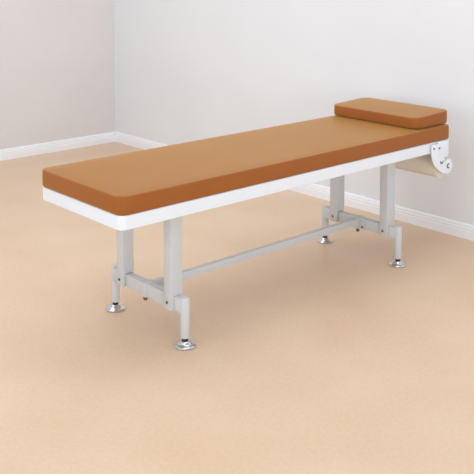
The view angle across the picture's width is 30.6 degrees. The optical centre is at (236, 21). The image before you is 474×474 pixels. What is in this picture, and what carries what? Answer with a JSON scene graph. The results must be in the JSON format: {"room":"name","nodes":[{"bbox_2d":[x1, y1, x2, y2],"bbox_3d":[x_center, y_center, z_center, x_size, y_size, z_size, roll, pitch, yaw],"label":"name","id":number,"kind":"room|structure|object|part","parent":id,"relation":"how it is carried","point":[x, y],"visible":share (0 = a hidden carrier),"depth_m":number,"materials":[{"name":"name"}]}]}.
{"room":"examination room","nodes":[
{"label":"examination room","id":0,"kind":"room"},
{"bbox_2d":[0,0,114,149],"bbox_3d":[-3.344,-0.360,4.580,6.351,2.900,0.100,-4,6,-42],"label":"wall","id":1,"kind":"structure","parent":0,"point":[57,57],"depth_m":6.37,"materials":[{"name":"paint"}]},
{"bbox_2d":[0,131,115,160],"bbox_3d":[-3.306,1.052,4.640,6.351,0.076,0.014,-4,6,-42],"label":"baseboard","id":2,"kind":"structure","parent":1,"relation":"attached to","point":[29,150],"depth_m":6.40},
{"bbox_2d":[0,142,473,473],"bbox_3d":[-0.623,1.324,1.743,6.451,0.050,8.128,-4,6,-42],"label":"floor","id":3,"kind":"structure","parent":0,"point":[312,356],"depth_m":3.18,"materials":[{"name":"plastic"}]},
{"bbox_2d":[42,115,451,350],"bbox_3d":[0.142,0.840,3.757,1.924,0.625,0.570,-4,6,-42],"label":"bed","id":4,"kind":"object","parent":3,"relation":"on","point":[125,192],"visible":0.99,"depth_m":3.43,"materials":[{"name":"leather"}]},
{"bbox_3d":[-0.494,1.062,3.514,0.036,0.151,0.036,-4,6,-42],"label":"leg","id":5,"kind":"part","parent":4,"relation":"part of","materials":[{"name":"white metal"}]},
{"bbox_3d":[-0.445,0.858,3.435,0.053,0.382,0.044,-4,6,-42],"label":"post","id":6,"kind":"part","parent":4,"relation":"part of","materials":[{"name":"white metal"}]},
{"bbox_3d":[-0.237,0.874,3.205,0.053,0.382,0.045,-4,6,-42],"label":"post","id":7,"kind":"part","parent":4,"relation":"part of","materials":[{"name":"white metal"}]},
{"bbox_3d":[-0.191,1.087,3.178,0.036,0.151,0.036,-4,6,-42],"label":"leg","id":8,"kind":"part","parent":4,"relation":"part of","materials":[{"name":"white metal"}]},
{"bbox_3d":[0.141,0.562,3.739,1.924,0.068,0.551,-4,6,-42],"label":"mattress","id":9,"kind":"part","parent":4,"relation":"part of","materials":[{"name":"brown leather"}]},
{"bbox_3d":[0.141,0.622,3.743,1.914,0.050,0.542,-4,6,-42],"label":"frame","id":10,"kind":"part","parent":4,"relation":"part of","materials":[{"name":"white metal"}]},
{"bbox_3d":[0.445,1.002,4.355,0.036,0.151,0.036,-4,6,-42],"label":"leg","id":11,"kind":"part","parent":4,"relation":"part of","materials":[{"name":"white metal"}]},
{"bbox_3d":[0.496,0.797,4.279,0.059,0.382,0.044,-4,6,-42],"label":"post","id":12,"kind":"part","parent":4,"relation":"part of","materials":[{"name":"white metal"}]},
{"bbox_3d":[0.598,0.978,4.150,0.004,0.038,0.033,-4,6,-42],"label":"plate","id":13,"kind":"part","parent":4,"relation":"part of","materials":[{"name":"white metal"}]},
{"bbox_3d":[0.704,0.814,4.049,0.059,0.382,0.045,-4,6,-42],"label":"post","id":14,"kind":"part","parent":4,"relation":"part of","materials":[{"name":"white metal"}]},
{"bbox_2d":[334,98,446,128],"bbox_3d":[0.758,0.453,4.311,0.279,0.062,0.538,-4,6,-42],"label":"pillow","id":15,"kind":"object","parent":4,"relation":"on","point":[400,114],"visible":1,"depth_m":4.22,"materials":[{"name":"brown leather"}]},
{"bbox_3d":[0.747,1.026,4.019,0.036,0.151,0.036,-4,6,-42],"label":"leg","id":16,"kind":"part","parent":4,"relation":"part of","materials":[{"name":"white metal"}]},
{"bbox_2d":[395,154,445,177],"bbox_3d":[0.816,0.691,4.352,0.101,0.101,0.499,-4,6,-42],"label":"paper roll","id":17,"kind":"object","parent":4,"relation":"hanging from","point":[423,164],"visible":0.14,"depth_m":4.20,"materials":[{"name":"beige paper"}]},
{"bbox_3d":[0.982,0.611,4.128,0.088,0.082,0.004,-4,6,-42],"label":"mounting plate","id":18,"kind":"part","parent":4,"relation":"part of","materials":[{"name":"white metal"}]},
{"bbox_2d":[114,0,473,224],"bbox_3d":[1.738,-0.300,3.754,0.100,2.900,8.128,-4,6,-42],"label":"wall","id":19,"kind":"structure","parent":0,"point":[186,70],"depth_m":5.25,"materials":[{"name":"white paint"}]},
{"bbox_2d":[115,132,473,240],"bbox_3d":[1.734,1.115,3.776,0.014,0.076,8.014,-4,6,-42],"label":"baseboard","id":20,"kind":"structure","parent":19,"relation":"attached to","point":[437,223],"depth_m":4.84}
]}

